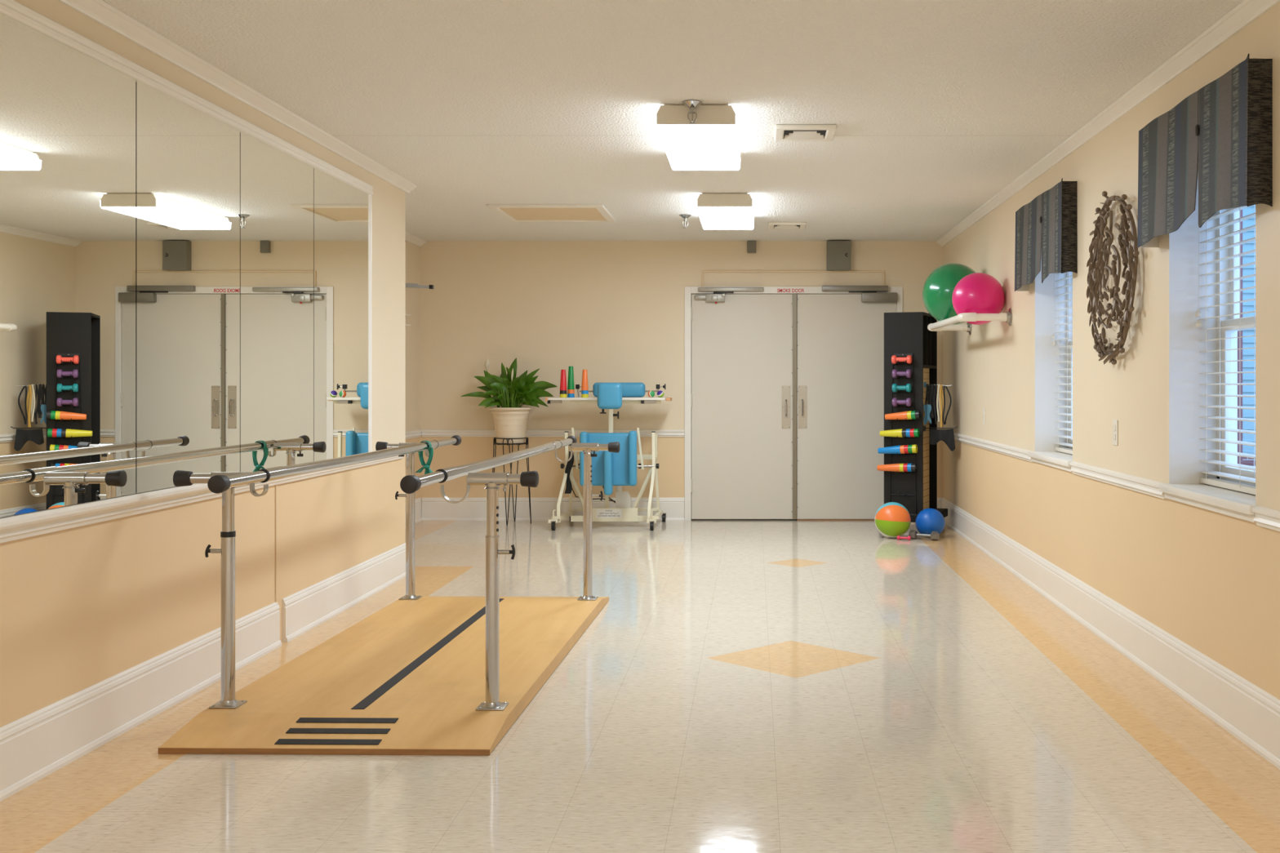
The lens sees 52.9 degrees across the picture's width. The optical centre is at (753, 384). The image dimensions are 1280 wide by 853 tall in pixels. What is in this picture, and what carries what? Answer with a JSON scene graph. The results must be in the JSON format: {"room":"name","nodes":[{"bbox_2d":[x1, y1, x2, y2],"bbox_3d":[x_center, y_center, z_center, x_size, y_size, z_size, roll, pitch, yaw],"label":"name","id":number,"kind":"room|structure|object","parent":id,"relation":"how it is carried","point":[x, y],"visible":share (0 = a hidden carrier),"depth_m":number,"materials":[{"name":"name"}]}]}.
{"room":"care facility","nodes":[
{"label":"care facility","id":0,"kind":"room"},
{"bbox_2d":[0,0,405,727],"bbox_3d":[-2.315,-0.029,2.112,0.150,2.515,12.224,0,0,0],"label":"wall","id":1,"kind":"structure","parent":0,"point":[82,606],"depth_m":5.09,"materials":[{"name":"beige paint"}]},
{"bbox_2d":[0,12,135,517],"bbox_3d":[-2.219,-0.347,4.096,0.038,1.475,0.914,0,0,0],"label":"wall mirror","id":2,"kind":"object","parent":1,"relation":"attached to","point":[68,116],"visible":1,"depth_m":4.09,"materials":[{"name":"clear glass"}]},
{"bbox_2d":[0,602,281,801],"bbox_3d":[-2.227,1.125,1.000,0.026,0.207,10.000,0,0,0],"label":"baseboard","id":3,"kind":"structure","parent":1,"relation":"attached to","point":[34,746],"depth_m":4.48,"materials":[{"name":"white paint"}]},
{"bbox_2d":[0,0,373,195],"bbox_3d":[-2.217,-1.118,5.037,0.046,0.064,4.674,0,0,0],"label":"trim","id":4,"kind":"structure","parent":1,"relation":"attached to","point":[13,9],"depth_m":4.72,"materials":[{"name":"white paint"}]},
{"bbox_2d":[135,80,239,493],"bbox_3d":[-2.219,-0.347,5.017,0.038,1.475,0.916,0,0,0],"label":"wall mirror","id":5,"kind":"object","parent":1,"relation":"attached to","point":[188,159],"visible":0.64,"depth_m":4.95,"materials":[{"name":"clear glass"}]},
{"bbox_2d":[0,449,404,542],"bbox_3d":[-2.212,0.431,5.412,0.056,0.078,5.425,0,0,0],"label":"chair rail","id":6,"kind":"object","parent":1,"relation":"attached to","point":[13,527],"visible":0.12,"depth_m":4.39,"materials":[{"name":"white paint"}]},
{"bbox_2d":[57,0,416,193],"bbox_3d":[-2.461,-1.260,2.142,0.558,0.052,12.283,0,0,0],"label":"trim","id":7,"kind":"structure","parent":1,"relation":"attached to","point":[100,11],"depth_m":5.28,"materials":[{"name":"white paint"}]},
{"bbox_2d":[275,484,277,602],"bbox_3d":[-2.237,0.750,5.991,0.006,0.557,0.012,0,0,0],"label":"strip","id":8,"kind":"object","parent":1,"relation":"attached to","point":[276,486],"visible":1,"depth_m":5.99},
{"bbox_2d":[240,130,313,471],"bbox_3d":[-2.219,-0.347,5.936,0.038,1.475,0.910,0,0,0],"label":"wall mirror","id":9,"kind":"object","parent":1,"relation":"attached to","point":[277,187],"visible":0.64,"depth_m":5.87,"materials":[{"name":"clear glass"}]},
{"bbox_2d":[313,167,368,461],"bbox_3d":[-2.219,-0.347,6.850,0.038,1.475,0.906,0,0,0],"label":"wall mirror","id":10,"kind":"object","parent":1,"relation":"attached to","point":[340,209],"visible":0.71,"depth_m":6.81,"materials":[{"name":"clear glass"}]},
{"bbox_2d":[282,542,405,642],"bbox_3d":[-2.227,1.125,7.150,0.026,0.207,2.150,0,0,0],"label":"baseboard","id":11,"kind":"structure","parent":1,"relation":"attached to","point":[304,610],"depth_m":6.87,"materials":[{"name":"white paint"}]},
{"bbox_2d":[368,194,372,452],"bbox_3d":[-2.217,-0.347,7.342,0.046,1.478,0.064,0,0,0],"label":"trim","id":12,"kind":"structure","parent":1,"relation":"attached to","point":[370,196],"depth_m":7.32,"materials":[{"name":"white paint"}]},
{"bbox_2d":[405,240,420,499],"bbox_3d":[-3.050,-0.029,9.787,0.100,2.515,3.425,0,0,0],"label":"wall","id":13,"kind":"structure","parent":0,"point":[412,251],"depth_m":11.25,"materials":[{"name":"beige paint"}]},
{"bbox_2d":[405,429,422,439],"bbox_3d":[-2.987,0.442,9.863,0.026,0.064,3.274,0,0,0],"label":"chair rail","id":14,"kind":"object","parent":13,"relation":"attached to","point":[415,433],"visible":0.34,"depth_m":11.21,"materials":[{"name":"white paint"}]},
{"bbox_2d":[405,231,426,246],"bbox_3d":[-2.971,-1.260,9.893,0.058,0.052,3.215,0,0,0],"label":"trim","id":15,"kind":"structure","parent":13,"relation":"attached to","point":[411,238],"depth_m":11.18,"materials":[{"name":"white paint"}]},
{"bbox_2d":[414,497,422,524],"bbox_3d":[-2.987,1.125,9.863,0.026,0.207,3.274,0,0,0],"label":"baseboard","id":16,"kind":"structure","parent":13,"relation":"attached to","point":[418,504],"depth_m":11.37,"materials":[{"name":"white paint"}]},
{"bbox_2d":[405,283,434,288],"bbox_3d":[-2.749,-0.766,9.907,0.557,0.038,0.047,0,0,-31],"label":"door track","id":17,"kind":"object","parent":13,"relation":"attached to","point":[407,285],"visible":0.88,"depth_m":9.97,"materials":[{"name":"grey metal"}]},
{"bbox_2d":[0,519,1279,852],"bbox_3d":[-0.650,1.278,3.750,5.300,0.100,15.900,0,0,0],"label":"floor","id":18,"kind":"structure","parent":0,"point":[739,686],"depth_m":4.41,"materials":[{"name":"tile"}]},
{"bbox_2d":[158,435,619,755],"bbox_3d":[-1.417,0.764,5.880,1.339,0.927,3.323,0,0,1],"label":"bars","id":19,"kind":"object","parent":18,"relation":"on","point":[418,675],"visible":0.99,"depth_m":4.85,"materials":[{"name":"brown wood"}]},
{"bbox_2d":[415,440,433,474],"bbox_3d":[-1.755,0.404,6.844,0.118,0.203,0.045,0,0,0],"label":"band","id":20,"kind":"object","parent":19,"relation":"attached to","point":[426,466],"visible":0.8,"depth_m":6.84,"materials":[{"name":"rubber"}]},
{"bbox_2d":[492,437,531,525],"bbox_3d":[-2.134,0.849,11.240,0.283,0.760,0.283,0,0,43],"label":"plant stand","id":21,"kind":"object","parent":18,"relation":"on","point":[495,438],"visible":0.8,"depth_m":11.21,"materials":[{"name":"black metal"}]},
{"bbox_2d":[460,357,557,443],"bbox_3d":[-2.127,0.142,11.226,0.778,0.748,0.405,0,0,22],"label":"potted plant","id":22,"kind":"object","parent":21,"relation":"on","point":[508,391],"visible":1,"depth_m":11.16,"materials":[{"name":"green plant"}]},
{"bbox_2d":[545,382,671,530],"bbox_3d":[-1.249,0.607,11.036,1.054,1.242,0.791,0,0,0],"label":"frame","id":23,"kind":"object","parent":18,"relation":"on","point":[609,469],"visible":0.98,"depth_m":10.89,"materials":[{"name":"white plastic"}]},
{"bbox_2d":[560,394,566,397],"bbox_3d":[-1.631,0.026,10.955,0.061,0.178,0.061,0,0,0],"label":"cone","id":24,"kind":"object","parent":23,"relation":"on","point":[561,395],"visible":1,"depth_m":10.93,"materials":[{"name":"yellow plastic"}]},
{"bbox_2d":[560,390,566,394],"bbox_3d":[-1.631,-0.004,10.955,0.061,0.178,0.061,0,0,0],"label":"cone","id":25,"kind":"object","parent":24,"relation":"on","point":[562,392],"visible":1,"depth_m":10.93,"materials":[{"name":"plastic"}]},
{"bbox_2d":[560,369,566,390],"bbox_3d":[-1.631,-0.035,10.955,0.061,0.178,0.061,0,0,0],"label":"cone","id":26,"kind":"object","parent":25,"relation":"on","point":[563,380],"visible":1,"depth_m":10.93,"materials":[{"name":"plastic"}]},
{"bbox_2d":[567,393,574,397],"bbox_3d":[-1.573,0.016,11.005,0.061,0.199,0.061,0,0,0],"label":"cone","id":27,"kind":"object","parent":23,"relation":"on","point":[569,395],"visible":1,"depth_m":10.98,"materials":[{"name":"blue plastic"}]},
{"bbox_2d":[567,389,574,393],"bbox_3d":[-1.573,-0.019,11.005,0.061,0.199,0.061,0,0,0],"label":"cone","id":28,"kind":"object","parent":27,"relation":"on","point":[569,391],"visible":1,"depth_m":10.98,"materials":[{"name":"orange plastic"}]},
{"bbox_2d":[567,366,574,389],"bbox_3d":[-1.573,-0.054,11.005,0.061,0.199,0.061,0,0,0],"label":"cone","id":29,"kind":"object","parent":28,"relation":"on","point":[571,385],"visible":1,"depth_m":10.98,"materials":[{"name":"green plastic"}]},
{"bbox_2d":[581,394,588,397],"bbox_3d":[-1.445,0.026,10.945,0.061,0.178,0.061,0,0,0],"label":"cone","id":30,"kind":"object","parent":23,"relation":"on","point":[582,395],"visible":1,"depth_m":10.92,"materials":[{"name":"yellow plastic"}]},
{"bbox_2d":[581,390,588,394],"bbox_3d":[-1.445,-0.004,10.945,0.061,0.178,0.061,0,0,0],"label":"cone","id":31,"kind":"object","parent":30,"relation":"on","point":[583,392],"visible":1,"depth_m":10.92,"materials":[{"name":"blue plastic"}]},
{"bbox_2d":[581,369,588,390],"bbox_3d":[-1.445,-0.035,10.945,0.061,0.178,0.061,0,0,0],"label":"cone","id":32,"kind":"object","parent":31,"relation":"on","point":[584,386],"visible":1,"depth_m":10.93,"materials":[{"name":"orange plastic"}]},
{"bbox_2d":[545,396,671,400],"bbox_3d":[-1.249,0.130,11.098,1.054,0.032,0.405,0,0,0],"label":"tray","id":33,"kind":"object","parent":23,"relation":"on","point":[552,398],"depth_m":10.90,"materials":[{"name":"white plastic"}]},
{"bbox_2d":[648,390,654,397],"bbox_3d":[-0.878,0.086,10.960,0.060,0.060,0.060,0,0,0],"label":"ball","id":34,"kind":"object","parent":23,"relation":"on","point":[651,393],"visible":1,"depth_m":10.94,"materials":[{"name":"plastic"}]},
{"bbox_2d":[657,390,663,397],"bbox_3d":[-0.800,0.086,10.960,0.060,0.060,0.060,0,0,0],"label":"ball","id":35,"kind":"object","parent":23,"relation":"on","point":[660,393],"visible":1,"depth_m":10.94,"materials":[{"name":"plastic"}]},
{"bbox_2d":[874,502,911,537],"bbox_3d":[1.108,1.085,10.200,0.286,0.286,0.286,0,0,0],"label":"beach ball","id":36,"kind":"object","parent":18,"relation":"on","point":[892,519],"visible":1,"depth_m":10.10,"materials":[{"name":"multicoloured plastic"}]},
{"bbox_2d":[897,535,911,540],"bbox_3d":[1.181,1.210,10.055,0.106,0.036,0.036,0,0,19],"label":"dumbbell","id":37,"kind":"object","parent":18,"relation":"on","point":[908,538],"visible":1,"depth_m":10.05,"materials":[{"name":"pink plastic"}]},
{"bbox_2d":[884,311,947,522],"bbox_3d":[1.343,0.319,10.771,0.471,1.818,0.602,0,0,20],"label":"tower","id":38,"kind":"object","parent":18,"relation":"on","point":[906,332],"visible":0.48,"depth_m":10.53,"materials":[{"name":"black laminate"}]},
{"bbox_2d":[888,353,916,515],"bbox_3d":[1.213,0.408,10.466,0.235,1.321,0.075,0,0,20],"label":"wire rack","id":39,"kind":"object","parent":38,"relation":"attached to","point":[895,354],"visible":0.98,"depth_m":10.48,"materials":[{"name":"black metal"}]},
{"bbox_2d":[876,463,899,471],"bbox_3d":[1.109,0.684,10.493,0.190,0.071,0.071,0,0,20],"label":"cone","id":40,"kind":"object","parent":39,"relation":"on","point":[892,467],"visible":1,"depth_m":10.47,"materials":[{"name":"orange plastic"}]},
{"bbox_2d":[877,445,900,453],"bbox_3d":[1.115,0.536,10.491,0.192,0.071,0.071,0,0,20],"label":"cone","id":41,"kind":"object","parent":39,"relation":"on","point":[889,450],"visible":1,"depth_m":10.47,"materials":[{"name":"blue plastic"}]},
{"bbox_2d":[880,428,902,437],"bbox_3d":[1.129,0.401,10.485,0.190,0.071,0.071,0,0,20],"label":"cone","id":42,"kind":"object","parent":39,"relation":"on","point":[893,433],"visible":1,"depth_m":10.46,"materials":[{"name":"yellow plastic"}]},
{"bbox_2d":[884,411,907,419],"bbox_3d":[1.171,0.257,10.471,0.192,0.072,0.071,0,0,20],"label":"cone","id":43,"kind":"object","parent":39,"relation":"on","point":[900,415],"visible":1,"depth_m":10.45,"materials":[{"name":"orange plastic"}]},
{"bbox_2d":[891,355,911,364],"bbox_3d":[1.210,-0.201,10.456,0.162,0.070,0.070,0,0,20],"label":"dumbbell","id":44,"kind":"object","parent":39,"relation":"on","point":[894,358],"visible":1,"depth_m":10.44,"materials":[{"name":"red plastic"}]},
{"bbox_2d":[892,397,911,406],"bbox_3d":[1.210,0.148,10.456,0.152,0.070,0.070,0,0,20],"label":"dumbbell","id":45,"kind":"object","parent":39,"relation":"on","point":[895,401],"visible":1,"depth_m":10.44,"materials":[{"name":"purple plastic"}]},
{"bbox_2d":[892,368,911,377],"bbox_3d":[1.210,-0.085,10.456,0.152,0.070,0.070,0,0,20],"label":"dumbbell","id":46,"kind":"object","parent":39,"relation":"on","point":[895,372],"visible":1,"depth_m":10.44,"materials":[{"name":"purple plastic"}]},
{"bbox_2d":[892,383,911,391],"bbox_3d":[1.210,0.031,10.456,0.152,0.070,0.070,0,0,20],"label":"dumbbell","id":47,"kind":"object","parent":39,"relation":"on","point":[908,387],"visible":1,"depth_m":10.44,"materials":[{"name":"teal plastic"}]},
{"bbox_2d":[903,444,909,453],"bbox_3d":[1.177,0.532,10.469,0.192,0.071,0.071,0,0,20],"label":"cone","id":48,"kind":"object","parent":39,"relation":"on","point":[905,446],"visible":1,"depth_m":10.41,"materials":[{"name":"plastic"}]},
{"bbox_2d":[906,410,911,419],"bbox_3d":[1.201,0.254,10.460,0.192,0.072,0.071,0,0,20],"label":"cone","id":49,"kind":"object","parent":39,"relation":"on","point":[908,413],"visible":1,"depth_m":10.41,"materials":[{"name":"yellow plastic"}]},
{"bbox_2d":[909,428,915,437],"bbox_3d":[1.222,0.398,10.451,0.190,0.071,0.071,0,0,20],"label":"cone","id":50,"kind":"object","parent":39,"relation":"on","point":[911,431],"visible":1,"depth_m":10.40,"materials":[{"name":"plastic"}]},
{"bbox_2d":[911,410,915,419],"bbox_3d":[1.232,0.252,10.447,0.192,0.072,0.071,0,0,20],"label":"cone","id":51,"kind":"object","parent":39,"relation":"on","point":[913,413],"visible":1,"depth_m":10.39,"materials":[{"name":"green plastic"}]},
{"bbox_2d":[911,463,916,471],"bbox_3d":[1.232,0.681,10.448,0.190,0.071,0.071,0,0,20],"label":"cone","id":52,"kind":"object","parent":39,"relation":"on","point":[913,466],"visible":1,"depth_m":10.40,"materials":[{"name":"plastic"}]},
{"bbox_2d":[911,444,917,453],"bbox_3d":[1.238,0.527,10.446,0.192,0.071,0.071,0,0,20],"label":"cone","id":53,"kind":"object","parent":39,"relation":"on","point":[914,447],"visible":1,"depth_m":10.40,"materials":[{"name":"yellow plastic"}]},
{"bbox_2d":[913,428,919,437],"bbox_3d":[1.253,0.397,10.440,0.190,0.071,0.071,0,0,20],"label":"cone","id":54,"kind":"object","parent":39,"relation":"on","point":[916,432],"visible":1,"depth_m":10.39,"materials":[{"name":"green plastic"}]},
{"bbox_2d":[915,410,920,418],"bbox_3d":[1.263,0.249,10.436,0.192,0.072,0.071,0,0,20],"label":"cone","id":55,"kind":"object","parent":39,"relation":"on","point":[917,414],"visible":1,"depth_m":10.39,"materials":[{"name":"plastic"}]},
{"bbox_2d":[923,404,931,425],"bbox_3d":[1.427,0.253,10.512,0.065,0.170,0.029,0,0,19],"label":"glove","id":56,"kind":"object","parent":38,"relation":"hanging from","point":[927,408],"visible":1,"depth_m":10.51,"materials":[{"name":"fabric"}]},
{"bbox_2d":[923,364,936,368],"bbox_3d":[1.406,-0.144,10.739,0.151,0.025,0.522,0,0,20],"label":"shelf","id":57,"kind":"object","parent":38,"relation":"attached to","point":[925,366],"depth_m":10.72,"materials":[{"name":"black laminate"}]},
{"bbox_2d":[923,382,951,387],"bbox_3d":[1.522,0.005,10.525,0.242,0.045,0.090,0,0,23],"label":"hook","id":58,"kind":"object","parent":38,"relation":"attached to","point":[924,383],"visible":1,"depth_m":10.54,"materials":[{"name":"metal"}]},
{"bbox_2d":[927,384,931,404],"bbox_3d":[1.446,0.106,10.539,0.035,0.212,0.021,0,0,20],"label":"strap","id":59,"kind":"object","parent":58,"relation":"hanging from","point":[930,385],"visible":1,"depth_m":10.54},
{"bbox_2d":[928,383,934,417],"bbox_3d":[1.467,0.140,10.523,0.050,0.281,0.021,0,0,20],"label":"strap","id":60,"kind":"object","parent":58,"relation":"hanging from","point":[931,391],"visible":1,"depth_m":10.53,"materials":[{"name":"rubber"}]},
{"bbox_2d":[933,384,938,424],"bbox_3d":[1.498,0.165,10.512,0.040,0.330,0.021,0,0,20],"label":"strap","id":61,"kind":"object","parent":58,"relation":"hanging from","point":[935,388],"visible":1,"depth_m":10.51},
{"bbox_2d":[936,384,940,422],"bbox_3d":[1.517,0.155,10.501,0.033,0.308,0.021,0,0,20],"label":"strap","id":62,"kind":"object","parent":58,"relation":"hanging from","point":[938,390],"visible":1,"depth_m":10.50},
{"bbox_2d":[939,384,943,427],"bbox_3d":[1.544,0.180,10.487,0.043,0.350,0.021,0,0,20],"label":"strap","id":63,"kind":"object","parent":58,"relation":"hanging from","point":[940,385],"visible":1,"depth_m":10.49,"materials":[{"name":"gold rubber"}]},
{"bbox_2d":[942,385,951,424],"bbox_3d":[1.582,0.170,10.464,0.070,0.322,0.021,0,0,20],"label":"strap","id":64,"kind":"object","parent":58,"relation":"hanging from","point":[944,420],"visible":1,"depth_m":10.47,"materials":[{"name":"rubber"}]},
{"bbox_2d":[923,425,957,431],"bbox_3d":[1.539,0.365,10.505,0.284,0.045,0.090,0,0,19],"label":"hook","id":65,"kind":"object","parent":38,"relation":"attached to","point":[924,426],"visible":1,"depth_m":10.51,"materials":[{"name":"black metal"}]},
{"bbox_2d":[928,428,955,451],"bbox_3d":[1.547,0.458,10.496,0.215,0.185,0.041,0,0,20],"label":"cloth bag","id":66,"kind":"object","parent":65,"relation":"hanging from","point":[947,436],"visible":1,"depth_m":10.48,"materials":[{"name":"fabric"}]},
{"bbox_2d":[908,529,938,540],"bbox_3d":[1.342,1.194,10.085,0.235,0.076,0.066,0,0,29],"label":"dumbbell","id":67,"kind":"object","parent":18,"relation":"on","point":[934,535],"visible":0.98,"depth_m":10.07,"materials":[{"name":"grey metal"}]},
{"bbox_2d":[915,508,945,534],"bbox_3d":[1.412,1.111,10.235,0.234,0.234,0.234,0,0,0],"label":"exercise ball","id":68,"kind":"object","parent":18,"relation":"on","point":[928,520],"visible":0.77,"depth_m":10.15,"materials":[{"name":"blue rubber"}]},
{"bbox_2d":[102,0,1243,240],"bbox_3d":[-0.650,-1.337,3.750,5.300,0.100,15.900,0,0,0],"label":"ceiling","id":69,"kind":"structure","parent":0,"point":[936,107],"depth_m":5.57,"materials":[{"name":"paint"}]},
{"bbox_2d":[486,204,616,222],"bbox_3d":[-1.498,-1.278,9.605,0.835,0.018,0.910,0,0,0],"label":"attic hatch","id":70,"kind":"object","parent":69,"relation":"attached to","point":[513,213],"visible":1,"depth_m":9.56,"materials":[{"name":"white paint"}]},
{"bbox_2d":[679,213,691,227],"bbox_3d":[-0.520,-1.236,9.720,0.094,0.100,0.094,0,0,0],"label":"sprinkler head","id":71,"kind":"object","parent":69,"relation":"attached to","point":[685,216],"visible":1,"depth_m":9.70},
{"bbox_2d":[682,99,702,124],"bbox_3d":[-0.280,-1.236,5.830,0.094,0.100,0.094,0,0,0],"label":"sprinkler head","id":72,"kind":"object","parent":69,"relation":"attached to","point":[691,104],"visible":1,"depth_m":5.82},
{"bbox_2d":[653,104,740,169],"bbox_3d":[-0.265,-1.236,6.480,0.385,0.101,1.220,0,0,0],"label":"ceiling light","id":73,"kind":"object","parent":69,"relation":"attached to","point":[712,143],"visible":0.99,"depth_m":6.11,"materials":[{"name":"white plastic"}]},
{"bbox_2d":[695,193,754,229],"bbox_3d":[-0.195,-1.236,9.210,0.395,0.101,1.220,0,0,0],"label":"ceiling light","id":74,"kind":"object","parent":69,"relation":"attached to","point":[715,211],"visible":1,"depth_m":8.76,"materials":[{"name":"white plastic"}]},
{"bbox_2d":[768,222,806,229],"bbox_3d":[0.268,-1.276,10.300,0.300,0.022,0.320,0,0,0],"label":"ceiling vent","id":75,"kind":"object","parent":69,"relation":"in","point":[771,225],"visible":1,"depth_m":10.27,"materials":[{"name":"white plastic"}]},
{"bbox_2d":[774,124,836,141],"bbox_3d":[0.260,-1.276,6.495,0.304,0.022,0.330,0,0,0],"label":"ceiling vent","id":76,"kind":"object","parent":69,"relation":"in","point":[783,132],"visible":1,"depth_m":6.48,"materials":[{"name":"white plastic"}]},
{"bbox_2d":[420,240,942,520],"bbox_3d":[-0.550,-0.029,11.560,5.100,2.515,0.120,0,0,0],"label":"wall","id":77,"kind":"structure","parent":0,"point":[614,311],"depth_m":11.50,"materials":[{"name":"beige paint"}]},
{"bbox_2d":[422,497,684,520],"bbox_3d":[-1.802,1.125,11.487,2.356,0.207,0.026,0,0,0],"label":"baseboard","id":78,"kind":"structure","parent":77,"relation":"attached to","point":[433,508],"depth_m":11.48,"materials":[{"name":"white paint"}]},
{"bbox_2d":[422,429,684,436],"bbox_3d":[-1.802,0.442,11.487,2.356,0.064,0.026,0,0,0],"label":"chair rail","id":79,"kind":"object","parent":77,"relation":"attached to","point":[425,433],"visible":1,"depth_m":11.48,"materials":[{"name":"white paint"}]},
{"bbox_2d":[691,293,792,519],"bbox_3d":[-0.110,0.203,11.500,0.921,2.026,0.100,0,0,0],"label":"door","id":80,"kind":"structure","parent":77,"relation":"in","point":[742,344],"depth_m":11.50,"materials":[{"name":"grey paint"}]},
{"bbox_2d":[694,287,763,303],"bbox_3d":[-0.223,-0.793,11.471,0.621,0.147,0.066,0,0,0],"label":"door closer","id":81,"kind":"object","parent":80,"relation":"attached to","point":[715,298],"depth_m":11.44,"materials":[{"name":"metal"}]},
{"bbox_2d":[746,240,755,253],"bbox_3d":[-0.018,-1.230,11.473,0.080,0.107,0.054,0,0,0],"label":"junction box","id":82,"kind":"object","parent":77,"relation":"attached to","point":[751,245],"visible":1,"depth_m":11.45,"materials":[{"name":"grey metal"}]},
{"bbox_2d":[702,270,884,286],"bbox_3d":[0.355,-0.948,11.492,1.642,0.144,0.016,0,0,0],"label":"cable raceway","id":83,"kind":"object","parent":77,"relation":"attached to","point":[703,271],"visible":1,"depth_m":11.49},
{"bbox_2d":[684,286,902,520],"bbox_3d":[0.357,0.176,11.512,1.959,2.104,0.055,0,0,0],"label":"door frame","id":84,"kind":"structure","parent":77,"relation":"attached to","point":[689,291],"depth_m":11.49,"materials":[{"name":"white paint"}]},
{"bbox_2d":[826,240,850,270],"bbox_3d":[0.758,-1.148,11.440,0.215,0.264,0.120,0,0,0],"label":"electrical box","id":85,"kind":"object","parent":77,"relation":"attached to","point":[838,252],"visible":1,"depth_m":11.39,"materials":[{"name":"grey metal"}]},
{"bbox_2d":[792,293,897,519],"bbox_3d":[0.823,0.202,11.500,0.944,2.028,0.100,0,0,0],"label":"door","id":86,"kind":"structure","parent":77,"relation":"in","point":[838,339],"depth_m":11.50,"materials":[{"name":"grey paint"}]},
{"bbox_2d":[822,285,897,302],"bbox_3d":[0.948,-0.808,11.467,0.671,0.148,0.074,0,0,0],"label":"door closer","id":87,"kind":"object","parent":86,"relation":"attached to","point":[869,294],"depth_m":11.43,"materials":[{"name":"grey metal"}]},
{"bbox_2d":[937,497,942,508],"bbox_3d":[1.520,1.125,11.487,0.361,0.207,0.026,0,0,0],"label":"baseboard","id":88,"kind":"structure","parent":77,"relation":"attached to","point":[939,500],"depth_m":11.48,"materials":[{"name":"white paint"}]},
{"bbox_2d":[942,2,1279,699],"bbox_3d":[1.840,-0.029,3.750,0.280,2.515,15.500,0,0,0],"label":"wall","id":89,"kind":"structure","parent":0,"point":[1209,580],"depth_m":5.79,"materials":[{"name":"beige paint"}]},
{"bbox_2d":[927,308,1012,334],"bbox_3d":[1.528,-0.443,9.240,0.344,0.116,1.676,0,0,0],"label":"ball rack","id":90,"kind":"object","parent":89,"relation":"attached to","point":[946,324],"visible":0.98,"depth_m":8.47,"materials":[{"name":"white plastic"}]},
{"bbox_2d":[922,262,975,324],"bbox_3d":[1.472,-0.665,9.430,0.452,0.452,0.452,0,0,0],"label":"exercise ball","id":91,"kind":"object","parent":90,"relation":"on","point":[939,286],"visible":0.65,"depth_m":9.28,"materials":[{"name":"green rubber"}]},
{"bbox_2d":[951,272,1004,324],"bbox_3d":[1.522,-0.578,8.665,0.353,0.353,0.353,0,0,0],"label":"exercise ball","id":92,"kind":"object","parent":90,"relation":"on","point":[975,292],"visible":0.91,"depth_m":8.53,"materials":[{"name":"pink rubber"}]},
{"bbox_2d":[982,408,985,424],"bbox_3d":[1.696,0.238,9.420,0.009,0.120,0.072,0,0,0],"label":"wall outlet","id":93,"kind":"object","parent":89,"relation":"attached to","point":[984,409],"visible":1,"depth_m":9.40,"materials":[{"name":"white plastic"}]},
{"bbox_2d":[953,253,1072,471],"bbox_3d":[1.815,-0.224,9.133,0.299,1.396,4.693,0,0,0],"label":"window","id":94,"kind":"structure","parent":89,"relation":"in","point":[1046,366],"depth_m":7.73,"materials":[{"name":"white paint"}]},
{"bbox_2d":[1051,271,1072,454],"bbox_3d":[1.833,-0.256,7.275,0.081,1.320,0.896,0,0,0],"label":"window blind","id":95,"kind":"object","parent":94,"relation":"attached to","point":[1064,450],"visible":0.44,"depth_m":7.63,"materials":[{"name":"white plastic"}]},
{"bbox_2d":[1014,177,1077,291],"bbox_3d":[1.648,-0.823,7.306,0.104,0.518,1.199,0,0,0],"label":"window valance","id":96,"kind":"object","parent":89,"relation":"attached to","point":[1046,225],"visible":1,"depth_m":7.03,"materials":[{"name":"grey fabric"}]},
{"bbox_2d":[936,0,1279,246],"bbox_3d":[1.671,-1.260,3.750,0.058,0.052,15.500,0,0,0],"label":"trim","id":97,"kind":"structure","parent":89,"relation":"attached to","point":[1246,12],"depth_m":5.56,"materials":[{"name":"white paint"}]},
{"bbox_2d":[941,497,1279,769],"bbox_3d":[1.687,1.125,3.740,0.026,0.207,15.480,0,0,0],"label":"baseboard","id":98,"kind":"structure","parent":89,"relation":"attached to","point":[1243,709],"depth_m":5.43,"materials":[{"name":"white paint"}]},
{"bbox_2d":[1086,191,1139,364],"bbox_3d":[1.655,-0.497,5.939,0.074,0.812,0.810,0,0,2],"label":"wall sculpture","id":99,"kind":"object","parent":89,"relation":"attached to","point":[1096,279],"visible":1,"depth_m":5.89,"materials":[{"name":"brown metal"}]},
{"bbox_2d":[1112,419,1118,445],"bbox_3d":[1.696,0.228,6.000,0.009,0.120,0.072,0,0,0],"label":"wall outlet","id":100,"kind":"object","parent":89,"relation":"attached to","point":[1115,423],"visible":1,"depth_m":5.99,"materials":[{"name":"white plastic"}]},
{"bbox_2d":[1069,168,1279,531],"bbox_3d":[1.815,-0.224,1.393,0.299,1.396,10.785,0,0,0],"label":"window","id":101,"kind":"structure","parent":89,"relation":"in","point":[1184,486],"depth_m":5.23,"materials":[{"name":"white paint"}]},
{"bbox_2d":[1195,204,1255,494],"bbox_3d":[1.833,-0.256,4.782,0.081,1.320,0.884,0,0,0],"label":"window blind","id":102,"kind":"object","parent":101,"relation":"attached to","point":[1245,488],"visible":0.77,"depth_m":4.96,"materials":[{"name":"white plastic"}]},
{"bbox_2d":[1137,53,1272,247],"bbox_3d":[1.648,-0.823,4.776,0.104,0.518,1.199,0,0,0],"label":"window valance","id":103,"kind":"object","parent":89,"relation":"attached to","point":[1223,130],"visible":1,"depth_m":4.52,"materials":[{"name":"grey fabric"}]},
{"label":"outside","id":104,"kind":"structure","parent":0,"visible":0},
{"bbox_3d":[7.995,1.778,9.000,12.010,0.100,26.000,0,0,0],"label":"ground","id":105,"kind":"structure","parent":104,"visible":0},
{"bbox_2d":[1237,204,1255,466],"bbox_3d":[5.300,-0.872,12.150,6.000,5.200,0.900,0,0,0],"label":"house","id":106,"kind":"structure","parent":105,"relation":"on","point":[1242,342],"depth_m":12.38,"materials":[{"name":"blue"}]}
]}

